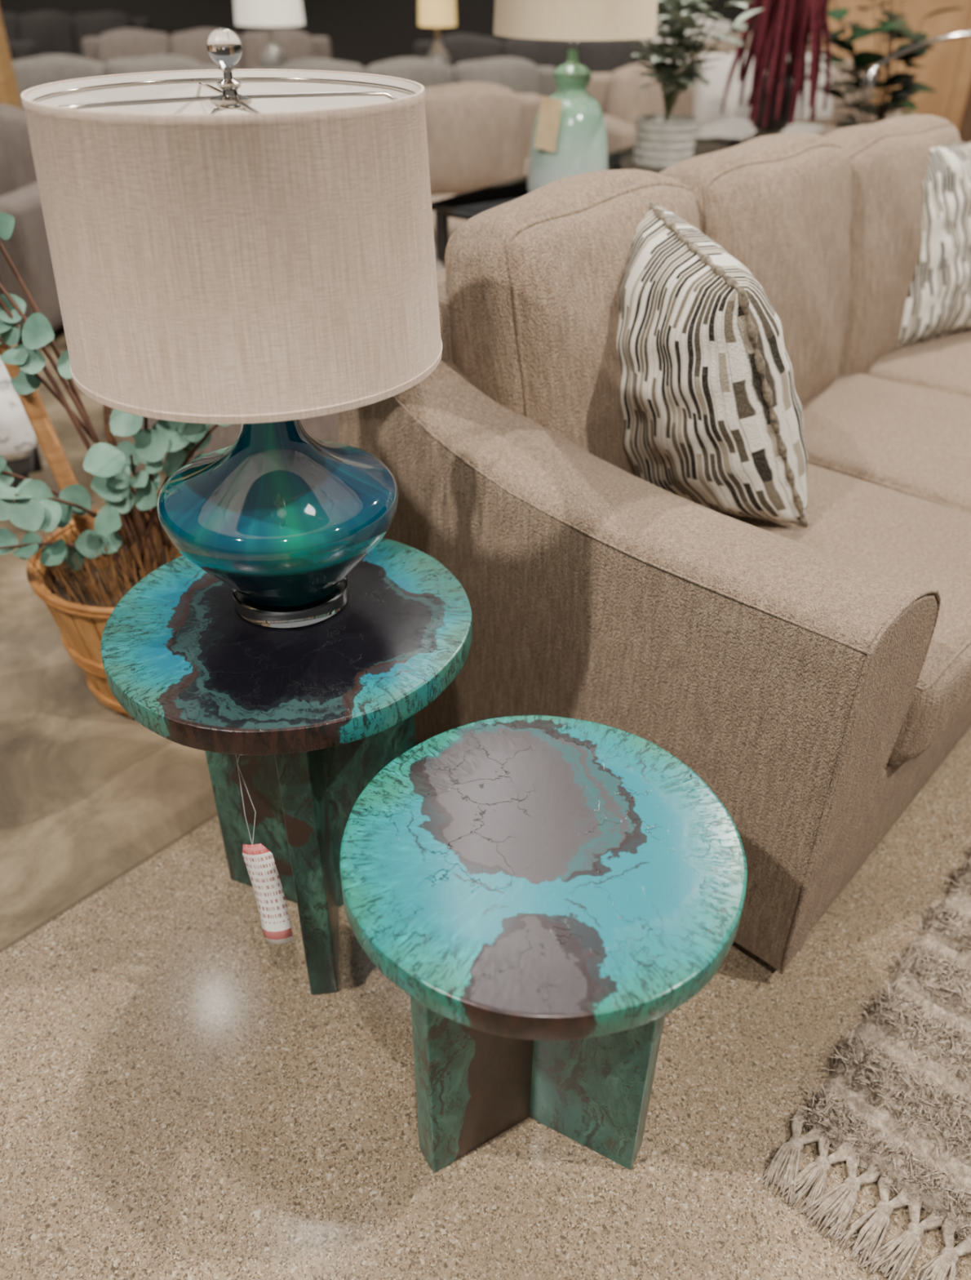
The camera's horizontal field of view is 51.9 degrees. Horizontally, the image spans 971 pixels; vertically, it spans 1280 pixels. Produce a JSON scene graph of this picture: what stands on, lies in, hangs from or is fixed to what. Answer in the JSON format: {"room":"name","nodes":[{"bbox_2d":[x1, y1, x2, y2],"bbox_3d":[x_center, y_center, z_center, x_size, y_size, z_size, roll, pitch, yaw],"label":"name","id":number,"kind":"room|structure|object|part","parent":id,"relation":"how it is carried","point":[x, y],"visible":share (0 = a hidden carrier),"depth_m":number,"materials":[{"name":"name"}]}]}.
{"room":"store","nodes":[
{"label":"store","id":0,"kind":"room"},
{"bbox_2d":[0,0,829,67],"bbox_3d":[0.080,-10.357,13.384,28.000,5.000,0.001,0,35,0],"label":"wall","id":1,"kind":"structure","parent":0,"point":[363,33],"depth_m":14.36,"materials":[{"name":"paint"}]},
{"bbox_2d":[0,325,970,1279],"bbox_3d":[0.021,-2.664,6.670,28.000,0.001,20.000,0,35,0],"label":"floor","id":2,"kind":"structure","parent":0,"point":[179,1101],"depth_m":1.74,"materials":[{"name":"stone"}]},
{"bbox_2d":[0,12,22,109],"bbox_3d":[-2.723,-3.519,5.241,0.180,3.000,0.180,0,35,0],"label":"post","id":3,"kind":"object","parent":2,"relation":"on","point":[9,92],"visible":0.03,"depth_m":5.50,"materials":[{"name":"brown wood"}]},
{"bbox_2d":[0,356,42,531],"bbox_3d":[-1.975,-0.635,3.288,0.972,0.491,0.644,-11,36,-16],"label":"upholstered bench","id":4,"kind":"object","parent":2,"relation":"on","point":[19,449],"visible":0.61,"depth_m":3.13,"materials":[{"name":"fabric"}]},
{"bbox_2d":[0,356,37,460],"bbox_3d":[-1.974,-0.729,3.223,0.972,0.263,0.644,-11,36,-16],"label":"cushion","id":5,"kind":"object","parent":4,"relation":"on","point":[17,435],"depth_m":3.11,"materials":[{"name":"fabric"}]},
{"bbox_3d":[-1.975,-0.630,3.292,0.900,0.080,0.560,-11,36,-16],"label":"rail","id":6,"kind":"part","parent":4,"relation":"part of","materials":[{"name":"black wood"}]},
{"bbox_3d":[-1.518,-0.469,3.293,0.050,0.220,0.050,-11,36,-16],"label":"leg","id":7,"kind":"part","parent":4,"relation":"part of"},
{"bbox_3d":[-1.680,-0.727,3.663,0.050,0.220,0.050,-11,36,-16],"label":"leg","id":8,"kind":"part","parent":4,"relation":"part of","materials":[{"name":"black wood"}]},
{"bbox_2d":[7,40,38,61],"bbox_3d":[-5.313,-4.853,8.918,2.527,0.970,0.998,0,35,0],"label":"sofa","id":9,"kind":"object","parent":2,"relation":"on","point":[18,50],"visible":0.11,"depth_m":8.98,"materials":[{"name":"grey fabric"}]},
{"bbox_2d":[7,41,14,61],"bbox_3d":[-4.609,-5.142,9.000,0.729,0.576,0.321,-1,25,-2],"label":"cushion","id":10,"kind":"object","parent":9,"relation":"on","point":[11,44],"depth_m":8.96,"materials":[{"name":"grey fabric"}]},
{"bbox_2d":[0,103,63,345],"bbox_3d":[-3.140,-2.149,5.040,2.227,0.971,0.998,4,35,5],"label":"sofa","id":11,"kind":"object","parent":2,"relation":"on","point":[27,247],"visible":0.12,"depth_m":4.71,"materials":[{"name":"beige fabric"}]},
{"bbox_2d":[0,103,37,196],"bbox_3d":[-2.516,-2.403,5.069,0.628,0.575,0.320,3,25,3],"label":"cushion","id":12,"kind":"object","parent":11,"relation":"on","point":[17,170],"depth_m":4.91,"materials":[{"name":"beige fabric"}]},
{"bbox_3d":[-2.147,-1.973,5.035,0.227,0.624,0.973,4,35,5],"label":"arm","id":13,"kind":"part","parent":11,"relation":"part of"},
{"bbox_2d":[0,10,151,57],"bbox_3d":[-5.247,-6.959,11.960,2.427,0.970,0.998,0,35,0],"label":"sofa","id":14,"kind":"object","parent":2,"relation":"on","point":[52,33],"visible":0.19,"depth_m":11.89,"materials":[{"name":"grey fabric"}]},
{"bbox_2d":[0,11,21,41],"bbox_3d":[-5.913,-7.264,12.051,0.695,0.576,0.320,-1,25,-2],"label":"cushion","id":15,"kind":"object","parent":14,"relation":"on","point":[11,22],"depth_m":11.91,"materials":[{"name":"grey fabric"}]},
{"bbox_2d":[18,10,79,55],"bbox_3d":[-5.244,-7.259,12.046,0.695,0.573,0.323,1,25,1],"label":"cushion","id":16,"kind":"object","parent":14,"relation":"on","point":[52,32],"depth_m":11.90,"materials":[{"name":"grey fabric"}]},
{"bbox_3d":[-5.247,-6.843,11.909,0.667,0.245,0.781,0,35,0],"label":"seat","id":17,"kind":"part","parent":14,"relation":"part of","materials":[{"name":"grey fabric"}]},
{"bbox_2d":[73,11,133,54],"bbox_3d":[-4.576,-7.249,12.041,0.695,0.576,0.321,-1,25,-2],"label":"cushion","id":18,"kind":"object","parent":14,"relation":"on","point":[92,24],"depth_m":11.88,"materials":[{"name":"beige fabric"}]},
{"bbox_2d":[26,507,153,717],"bbox_3d":[-0.830,-0.065,2.551,0.556,0.388,0.556,0,35,0],"label":"basket","id":19,"kind":"object","parent":2,"relation":"on","point":[82,614],"depth_m":2.39,"materials":[{"name":"brown wicker"}]},
{"bbox_2d":[0,212,230,717],"bbox_3d":[-0.842,-0.472,2.269,0.965,1.379,0.556,0,35,0],"label":"eucalyptus","id":20,"kind":"object","parent":2,"relation":"on","point":[82,569],"visible":0.52,"depth_m":2.27,"materials":[{"name":"green plant"}]},
{"bbox_2d":[11,54,220,110],"bbox_3d":[-3.058,-3.631,7.181,2.527,0.970,0.998,-2,35,-3],"label":"sofa","id":21,"kind":"object","parent":2,"relation":"on","point":[29,73],"visible":0.1,"depth_m":7.10,"materials":[{"name":"beige fabric"}]},
{"bbox_2d":[11,54,106,110],"bbox_3d":[-3.072,-3.931,7.267,0.729,0.573,0.324,-1,25,-2],"label":"cushion","id":22,"kind":"object","parent":21,"relation":"on","point":[29,73],"depth_m":7.09,"materials":[{"name":"beige fabric"}]},
{"bbox_2d":[105,54,205,75],"bbox_3d":[-2.372,-3.948,7.302,0.729,0.576,0.321,-3,25,-5],"label":"cushion","id":23,"kind":"object","parent":21,"relation":"on","point":[161,62],"depth_m":7.12,"materials":[{"name":"grey fabric"}]},
{"bbox_2d":[81,28,331,68],"bbox_3d":[-2.637,-5.266,9.545,2.427,0.970,0.998,-4,35,-7],"label":"sofa","id":24,"kind":"object","parent":2,"relation":"on","point":[121,43],"visible":0.16,"depth_m":9.46,"materials":[{"name":"beige fabric"}]},
{"bbox_2d":[97,28,171,64],"bbox_3d":[-3.331,-5.517,9.558,0.695,0.576,0.320,-5,25,-8],"label":"cushion","id":25,"kind":"object","parent":24,"relation":"on","point":[121,43],"depth_m":9.38,"materials":[{"name":"beige fabric"}]},
{"bbox_2d":[170,28,244,68],"bbox_3d":[-2.667,-5.565,9.630,0.695,0.573,0.323,-4,25,-6],"label":"cushion","id":26,"kind":"object","parent":24,"relation":"on","point":[190,44],"depth_m":9.45,"materials":[{"name":"beige fabric"}]},
{"bbox_2d":[240,28,315,68],"bbox_3d":[-2.005,-5.608,9.701,0.695,0.576,0.321,-5,25,-8],"label":"cushion","id":27,"kind":"object","parent":24,"relation":"on","point":[295,44],"depth_m":9.54,"materials":[{"name":"beige fabric"}]},
{"bbox_2d":[100,537,472,994],"bbox_3d":[-0.322,0.249,1.842,0.595,0.707,0.596,0,35,0],"label":"end table","id":28,"kind":"object","parent":2,"relation":"on","point":[312,713],"visible":0.8,"depth_m":1.60,"materials":[{"name":"stone"}]},
{"bbox_2d":[21,27,442,627],"bbox_3d":[-0.324,-0.409,1.449,0.522,0.820,0.522,0,35,0],"label":"table lamp","id":29,"kind":"object","parent":28,"relation":"on","point":[252,248],"visible":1,"depth_m":1.21,"materials":[{"name":"beige fabric"}]},
{"bbox_3d":[-0.322,-0.553,1.348,0.522,0.338,0.522,0,35,0],"label":"lamp shade","id":30,"kind":"part","parent":29,"relation":"part of","materials":[{"name":"fabric"}]},
{"bbox_3d":[-0.424,0.243,1.890,0.217,0.660,0.052,14,37,19],"label":"leg","id":31,"kind":"part","parent":28,"relation":"part of","materials":[{"name":"stone"}]},
{"bbox_2d":[235,755,293,944],"bbox_3d":[-0.366,0.313,1.597,0.051,0.441,0.101,-14,37,-20],"label":"price tag","id":32,"kind":"object","parent":28,"relation":"hanging from","point":[260,862],"visible":0.89,"depth_m":1.66,"materials":[{"name":"paper"}]},
{"bbox_3d":[-0.311,0.330,1.767,0.052,0.660,0.217,-4,35,-6],"label":"leg","id":33,"kind":"part","parent":28,"relation":"part of","materials":[{"name":"stone"}]},
{"bbox_3d":[-0.237,0.232,1.909,0.217,0.660,0.052,-23,41,-30],"label":"leg","id":34,"kind":"part","parent":28,"relation":"part of","materials":[{"name":"stone"}]},
{"bbox_2d":[141,246,445,466],"bbox_3d":[-0.726,-1.246,3.842,1.177,0.881,0.997,-5,35,-8],"label":"sofa","id":35,"kind":"object","parent":2,"relation":"on","point":[322,427],"visible":0.04,"depth_m":3.62,"materials":[{"name":"beige fabric"}]},
{"bbox_3d":[-1.195,-1.130,3.828,0.227,0.624,0.973,-5,35,-8],"label":"arm","id":36,"kind":"part","parent":35,"relation":"part of"},
{"bbox_3d":[-0.259,-1.217,3.964,0.227,0.624,0.973,-5,35,-8],"label":"arm","id":37,"kind":"part","parent":35,"relation":"part of"},
{"bbox_2d":[278,57,556,97],"bbox_3d":[-0.510,-3.605,7.171,2.327,0.971,0.998,-5,35,-7],"label":"sofa","id":38,"kind":"object","parent":2,"relation":"on","point":[519,75],"visible":0.13,"depth_m":7.13,"materials":[{"name":"beige fabric"}]},
{"bbox_2d":[278,57,365,73],"bbox_3d":[-1.174,-3.851,7.178,0.661,0.576,0.320,-6,25,-9],"label":"cushion","id":39,"kind":"object","parent":38,"relation":"on","point":[313,64],"depth_m":6.99,"materials":[{"name":"grey fabric"}]},
{"bbox_2d":[365,57,454,88],"bbox_3d":[-0.545,-3.904,7.255,0.662,0.573,0.323,-4,25,-7],"label":"cushion","id":40,"kind":"object","parent":38,"relation":"on","point":[428,73],"depth_m":7.08,"materials":[{"name":"beige fabric"}]},
{"bbox_2d":[453,57,542,97],"bbox_3d":[0.083,-3.950,7.332,0.662,0.576,0.320,-6,25,-9],"label":"cushion","id":41,"kind":"object","parent":38,"relation":"on","point":[519,75],"depth_m":7.16,"materials":[{"name":"beige fabric"}]},
{"bbox_2d":[424,81,542,246],"bbox_3d":[-0.707,-2.238,5.134,2.377,1.040,0.998,-8,36,-11],"label":"sofa","id":42,"kind":"object","parent":2,"relation":"on","point":[479,135],"visible":0.06,"depth_m":5.20,"materials":[{"name":"beige fabric"}]},
{"bbox_3d":[-0.051,-2.180,5.236,0.650,0.246,0.785,-8,36,-11],"label":"seat","id":43,"kind":"part","parent":42,"relation":"part of","materials":[{"name":"beige fabric"}]},
{"bbox_2d":[424,81,524,195],"bbox_3d":[-0.128,-2.643,5.319,0.679,0.576,0.321,-9,26,-13],"label":"cushion","id":44,"kind":"object","parent":42,"relation":"on","point":[476,137],"depth_m":5.20,"materials":[{"name":"beige fabric"}]},
{"bbox_3d":[0.336,-2.240,5.448,0.227,0.624,0.973,-8,36,-11],"label":"arm","id":45,"kind":"part","parent":42,"relation":"part of"},
{"bbox_2d":[413,33,658,73],"bbox_3d":[0.468,-4.988,9.177,2.427,0.970,0.998,3,35,3],"label":"sofa","id":46,"kind":"object","parent":2,"relation":"on","point":[598,56],"visible":0.12,"depth_m":9.09,"materials":[{"name":"grey fabric"}]},
{"bbox_2d":[430,33,502,66],"bbox_3d":[-0.179,-5.318,9.306,0.695,0.576,0.320,2,25,2],"label":"cushion","id":47,"kind":"object","parent":46,"relation":"on","point":[460,47],"depth_m":9.12,"materials":[{"name":"grey fabric"}]},
{"bbox_2d":[502,37,572,68],"bbox_3d":[0.488,-5.287,9.264,0.695,0.573,0.323,3,25,4],"label":"cushion","id":48,"kind":"object","parent":46,"relation":"on","point":[553,53],"depth_m":9.09,"materials":[{"name":"grey fabric"}]},
{"bbox_2d":[575,39,648,73],"bbox_3d":[1.153,-5.250,9.220,0.695,0.576,0.321,2,25,2],"label":"cushion","id":49,"kind":"object","parent":46,"relation":"on","point":[598,56],"depth_m":9.06,"materials":[{"name":"grey fabric"}]},
{"bbox_2d":[339,715,747,1172],"bbox_3d":[0.074,0.526,1.519,0.540,0.624,0.540,0,35,0],"label":"end table","id":50,"kind":"object","parent":2,"relation":"on","point":[542,891],"visible":1,"depth_m":1.33,"materials":[{"name":"stone"}]},
{"bbox_3d":[-0.010,0.575,1.489,0.197,0.578,0.052,-19,39,-25],"label":"leg","id":51,"kind":"part","parent":50,"relation":"part of","materials":[{"name":"stone"}]},
{"bbox_3d":[0.161,0.574,1.492,0.197,0.578,0.052,18,38,23],"label":"leg","id":52,"kind":"part","parent":50,"relation":"part of","materials":[{"name":"stone"}]},
{"bbox_2d":[431,117,844,266],"bbox_3d":[0.857,-1.777,4.653,0.680,0.850,2.820,21,40,27],"label":"console table","id":53,"kind":"object","parent":2,"relation":"on","point":[725,134],"visible":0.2,"depth_m":4.24,"materials":[{"name":"black"}]},
{"bbox_3d":[-0.162,-1.224,3.864,0.036,0.828,0.036,21,40,27],"label":"leg","id":54,"kind":"part","parent":53,"relation":"part of","materials":[{"name":"brown metal"}]},
{"bbox_3d":[0.089,-1.459,3.496,0.600,0.019,0.024,21,40,27],"label":"rail","id":55,"kind":"part","parent":53,"relation":"part of","materials":[{"name":"brown metal"}]},
{"bbox_2d":[493,0,657,192],"bbox_3d":[0.305,-2.018,3.491,0.556,0.861,0.556,0,35,0],"label":"table lamp","id":56,"kind":"object","parent":53,"relation":"on","point":[569,138],"visible":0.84,"depth_m":3.46,"materials":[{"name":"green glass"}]},
{"bbox_3d":[0.304,-1.858,3.602,0.294,0.471,0.294,0,35,0],"label":"glass","id":57,"kind":"part","parent":56,"relation":"part of","materials":[{"name":"green glass"}]},
{"bbox_3d":[0.307,-2.202,3.364,0.379,0.406,0.379,-29,44,-36],"label":"stem","id":58,"kind":"part","parent":56,"relation":"part of","materials":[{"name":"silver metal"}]},
{"bbox_3d":[0.307,-2.230,3.344,0.556,0.345,0.556,0,35,0],"label":"lamp shade","id":59,"kind":"part","parent":56,"relation":"part of","materials":[{"name":"beige fabric"}]},
{"bbox_3d":[0.860,-2.117,4.418,0.680,0.022,2.820,21,40,27],"label":"glass","id":60,"kind":"part","parent":53,"relation":"part of","materials":[{"name":"white"}]},
{"bbox_2d":[628,0,765,169],"bbox_3d":[0.793,-2.331,4.060,0.626,0.731,0.486,25,42,31],"label":"potted plant","id":61,"kind":"object","parent":53,"relation":"on","point":[662,140],"visible":0.96,"depth_m":4.04,"materials":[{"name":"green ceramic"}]},
{"bbox_2d":[633,113,699,169],"bbox_3d":[0.756,-2.101,4.210,0.263,0.182,0.263,0,35,0],"label":"pot","id":62,"kind":"object","parent":61,"relation":"on","point":[662,140],"depth_m":4.13,"materials":[{"name":"white ceramic"}]},
{"bbox_2d":[720,0,831,132],"bbox_3d":[1.484,-3.031,4.845,0.423,1.004,0.493,-20,40,-27],"label":"weeping red amaranth","id":63,"kind":"object","parent":53,"relation":"on","point":[784,26],"visible":0.99,"depth_m":4.89,"materials":[{"name":"red plant"}]},
{"bbox_2d":[751,60,792,132],"bbox_3d":[1.461,-2.748,5.047,0.202,0.308,0.202,0,35,0],"label":"vase","id":64,"kind":"object","parent":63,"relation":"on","point":[773,125],"depth_m":5.00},
{"bbox_2d":[571,14,731,62],"bbox_3d":[1.855,-7.076,12.206,2.427,0.970,0.998,0,35,0],"label":"sofa","id":65,"kind":"object","parent":2,"relation":"on","point":[723,27],"visible":0.02,"depth_m":12.15,"materials":[{"name":"beige fabric"}]},
{"bbox_2d":[640,21,665,44],"bbox_3d":[1.857,-7.375,12.293,0.695,0.573,0.323,1,25,1],"label":"cushion","id":66,"kind":"object","parent":65,"relation":"on","point":[655,39],"depth_m":12.16,"materials":[{"name":"beige fabric"}]},
{"bbox_2d":[664,14,719,56],"bbox_3d":[2.525,-7.365,12.288,0.695,0.576,0.321,-1,25,-2],"label":"cushion","id":67,"kind":"object","parent":65,"relation":"on","point":[708,23],"depth_m":12.13,"materials":[{"name":"beige fabric"}]},
{"bbox_2d":[336,115,970,974],"bbox_3d":[1.057,-0.645,2.691,1.243,1.227,2.760,27,43,33],"label":"sofa","id":68,"kind":"object","parent":2,"relation":"on","point":[816,678],"visible":0.63,"depth_m":1.92,"materials":[{"name":"beige fabric"}]},
{"bbox_3d":[0.665,-0.790,3.020,0.190,1.015,2.742,27,43,33],"label":"frame","id":69,"kind":"part","parent":68,"relation":"part of","materials":[{"name":"beige fabric"}]},
{"bbox_2d":[446,168,700,475],"bbox_3d":[0.231,-0.628,2.236,0.341,0.751,0.747,17,37,37],"label":"cushion","id":70,"kind":"object","parent":68,"relation":"on","point":[535,278],"depth_m":1.95,"materials":[{"name":"beige fabric"}]},
{"bbox_3d":[0.225,-0.071,1.996,1.170,0.993,0.308,27,43,33],"label":"arm","id":71,"kind":"part","parent":68,"relation":"part of"},
{"bbox_2d":[617,199,808,528],"bbox_3d":[0.443,-0.559,2.100,0.360,0.616,0.508,-18,39,-25],"label":"throw pillow","id":72,"kind":"object","parent":68,"relation":"on","point":[712,407],"visible":0.85,"depth_m":1.96,"materials":[{"name":"fabric"}]},
{"bbox_2d":[658,133,852,406],"bbox_3d":[0.711,-0.926,2.679,0.341,0.749,0.787,19,38,39],"label":"cushion","id":73,"kind":"object","parent":68,"relation":"on","point":[780,205],"depth_m":2.52,"materials":[{"name":"beige fabric"}]},
{"bbox_2d":[712,463,970,762],"bbox_3d":[0.678,-0.158,2.276,0.976,0.279,0.748,27,43,33],"label":"seat cushion","id":74,"kind":"object","parent":68,"relation":"on","point":[922,539],"depth_m":2.10,"materials":[{"name":"beige fabric"}]},
{"bbox_2d":[801,373,970,511],"bbox_3d":[1.165,-0.461,2.721,0.971,0.278,0.728,27,43,33],"label":"seat cushion","id":75,"kind":"object","parent":68,"relation":"on","point":[913,437],"depth_m":2.59,"materials":[{"name":"beige fabric"}]},
{"bbox_2d":[824,115,960,373],"bbox_3d":[1.224,-1.231,3.170,0.342,0.748,0.852,20,38,40],"label":"cushion","id":76,"kind":"object","parent":68,"relation":"on","point":[890,159],"depth_m":2.92,"materials":[{"name":"beige fabric"}]},
{"bbox_2d":[866,330,970,397],"bbox_3d":[1.640,-0.760,3.158,0.975,0.278,0.723,27,43,33],"label":"seat cushion","id":77,"kind":"object","parent":68,"relation":"on","point":[943,364],"depth_m":3.05,"materials":[{"name":"beige fabric"}]},
{"bbox_2d":[897,142,970,348],"bbox_3d":[1.497,-1.277,3.178,0.634,0.573,0.267,-19,39,-26],"label":"throw pillow","id":78,"kind":"object","parent":68,"relation":"on","point":[939,302],"visible":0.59,"depth_m":3.07,"materials":[{"name":"fabric"}]},
{"bbox_2d":[586,58,917,152],"bbox_3d":[1.901,-3.580,7.161,2.427,0.970,0.998,-9,36,-13],"label":"sofa","id":79,"kind":"object","parent":2,"relation":"on","point":[619,95],"visible":0.06,"depth_m":6.93,"materials":[{"name":"beige fabric"}]},
{"bbox_3d":[0.841,-3.306,6.992,0.227,0.624,0.973,-9,36,-13],"label":"arm","id":80,"kind":"part","parent":79,"relation":"part of"},
{"bbox_2d":[606,62,694,125],"bbox_3d":[1.193,-3.774,7.093,0.695,0.576,0.320,-10,26,-15],"label":"cushion","id":81,"kind":"object","parent":79,"relation":"on","point":[625,100],"depth_m":6.91,"materials":[{"name":"beige fabric"}]},
{"bbox_2d":[693,52,764,127],"bbox_3d":[1.649,-3.701,6.746,0.486,0.468,0.321,-9,36,-13],"label":"accent pillow","id":82,"kind":"object","parent":79,"relation":"on","point":[708,100],"visible":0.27,"depth_m":6.63,"materials":[{"name":"white fabric"}]},
{"bbox_2d":[764,53,833,124],"bbox_3d":[2.150,-3.776,6.860,0.485,0.469,0.321,-11,36,-16],"label":"accent pillow","id":83,"kind":"object","parent":79,"relation":"on","point":[824,117],"visible":0.16,"depth_m":6.80,"materials":[{"name":"white fabric"}]},
{"bbox_2d":[824,58,866,126],"bbox_3d":[2.482,-3.970,7.387,0.695,0.576,0.321,-10,26,-15],"label":"cushion","id":84,"kind":"object","parent":79,"relation":"on","point":[838,77],"depth_m":7.29,"materials":[{"name":"beige fabric"}]},
{"bbox_3d":[2.958,-3.635,7.491,0.227,0.624,0.973,-9,36,-13],"label":"arm","id":85,"kind":"part","parent":79,"relation":"part of"},
{"bbox_2d":[688,31,823,62],"bbox_3d":[3.195,-5.301,9.660,2.427,0.970,0.998,-2,35,-4],"label":"sofa","id":86,"kind":"object","parent":2,"relation":"on","point":[725,46],"visible":0.03,"depth_m":9.51,"materials":[{"name":"beige fabric"}]},
{"bbox_2d":[710,31,752,53],"bbox_3d":[2.510,-5.572,9.703,0.695,0.576,0.320,-4,25,-6],"label":"cushion","id":87,"kind":"object","parent":86,"relation":"on","point":[725,46],"depth_m":9.51,"materials":[{"name":"beige fabric"}]},
{"bbox_2d":[789,32,823,52],"bbox_3d":[3.177,-5.601,9.746,0.695,0.573,0.323,-2,25,-3],"label":"cushion","id":88,"kind":"object","parent":86,"relation":"on","point":[809,46],"depth_m":9.56,"materials":[{"name":"fabric"}]},
{"bbox_2d":[822,0,902,104],"bbox_3d":[2.845,-4.707,7.544,0.515,2.400,0.060,5,35,7],"label":"board","id":89,"kind":"object","parent":2,"relation":"on","point":[868,43],"visible":0.05,"depth_m":7.55,"materials":[{"name":"brown wood"}]},
{"bbox_2d":[761,843,970,1279],"bbox_3d":[1.956,0.581,1.942,1.738,0.076,2.762,27,43,33],"label":"area rug","id":90,"kind":"object","parent":2,"relation":"on","point":[894,1104],"visible":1,"depth_m":1.65,"materials":[{"name":"fabric"}]},
{"bbox_2d":[807,0,964,127],"bbox_3d":[2.136,-3.223,5.834,0.945,1.899,0.700,0,35,0],"label":"potted magnolia","id":91,"kind":"object","parent":2,"relation":"on","point":[894,28],"visible":0.56,"depth_m":5.72,"materials":[{"name":"green plant"}]},
{"bbox_2d":[861,31,970,88],"bbox_3d":[2.898,-2.660,5.563,1.765,1.292,0.320,0,35,0],"label":"arc floor lamp","id":92,"kind":"object","parent":2,"relation":"on","point":[870,79],"visible":1,"depth_m":5.26,"materials":[{"name":"silver metal"}]},
{"bbox_3d":[2.058,-2.999,5.332,0.080,0.080,0.080,0,35,0],"label":"lamp shade","id":93,"kind":"part","parent":92,"relation":"part of","materials":[{"name":"silver metal"}]},
{"bbox_2d":[882,0,970,119],"bbox_3d":[3.360,-4.662,7.484,0.515,2.400,0.060,5,35,7],"label":"board","id":94,"kind":"object","parent":2,"relation":"on","point":[943,62],"visible":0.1,"depth_m":7.57,"materials":[{"name":"brown wood"}]},
{"bbox_2d":[946,17,970,131],"bbox_3d":[3.875,-4.617,7.425,0.515,2.400,0.060,5,35,7],"label":"board","id":95,"kind":"object","parent":2,"relation":"on","point":[963,80],"visible":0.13,"depth_m":7.68,"materials":[{"name":"brown wood"}]},
{"bbox_2d":[959,84,970,142],"bbox_3d":[3.792,-4.578,7.368,0.150,2.400,0.100,5,35,7],"label":"frame post","id":96,"kind":"object","parent":2,"relation":"on","point":[965,131],"visible":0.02,"depth_m":7.73,"materials":[{"name":"brown wood"}]},
{"bbox_3d":[-1.717,-4.234,8.390,0.500,0.600,0.440,0,35,0],"label":"side table","id":97,"kind":"object","parent":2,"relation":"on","visible":0},
{"bbox_2d":[234,0,304,68],"bbox_3d":[-1.713,-4.828,7.978,0.540,0.858,0.540,0,35,0],"label":"table lamp","id":98,"kind":"object","parent":97,"relation":"on","point":[270,14],"visible":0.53,"depth_m":7.73,"materials":[{"name":"beige"}]},
{"bbox_3d":[-1.711,-5.037,7.834,0.540,0.350,0.540,0,35,0],"label":"lamp shade","id":99,"kind":"part","parent":98,"relation":"part of","materials":[{"name":"beige fabric"}]},
{"bbox_3d":[-0.387,-4.223,8.390,0.500,0.600,0.440,0,35,0],"label":"side table","id":100,"kind":"object","parent":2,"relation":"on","visible":0},
{"bbox_2d":[418,0,456,66],"bbox_3d":[-0.383,-4.818,7.978,0.300,0.858,0.300,0,35,0],"label":"table lamp","id":101,"kind":"object","parent":100,"relation":"on","point":[437,14],"visible":0.56,"depth_m":7.81,"materials":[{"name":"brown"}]},
{"bbox_3d":[-0.381,-5.027,7.834,0.300,0.350,0.300,0,35,0],"label":"lamp shade","id":102,"kind":"part","parent":101,"relation":"part of","materials":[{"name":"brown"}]}
]}

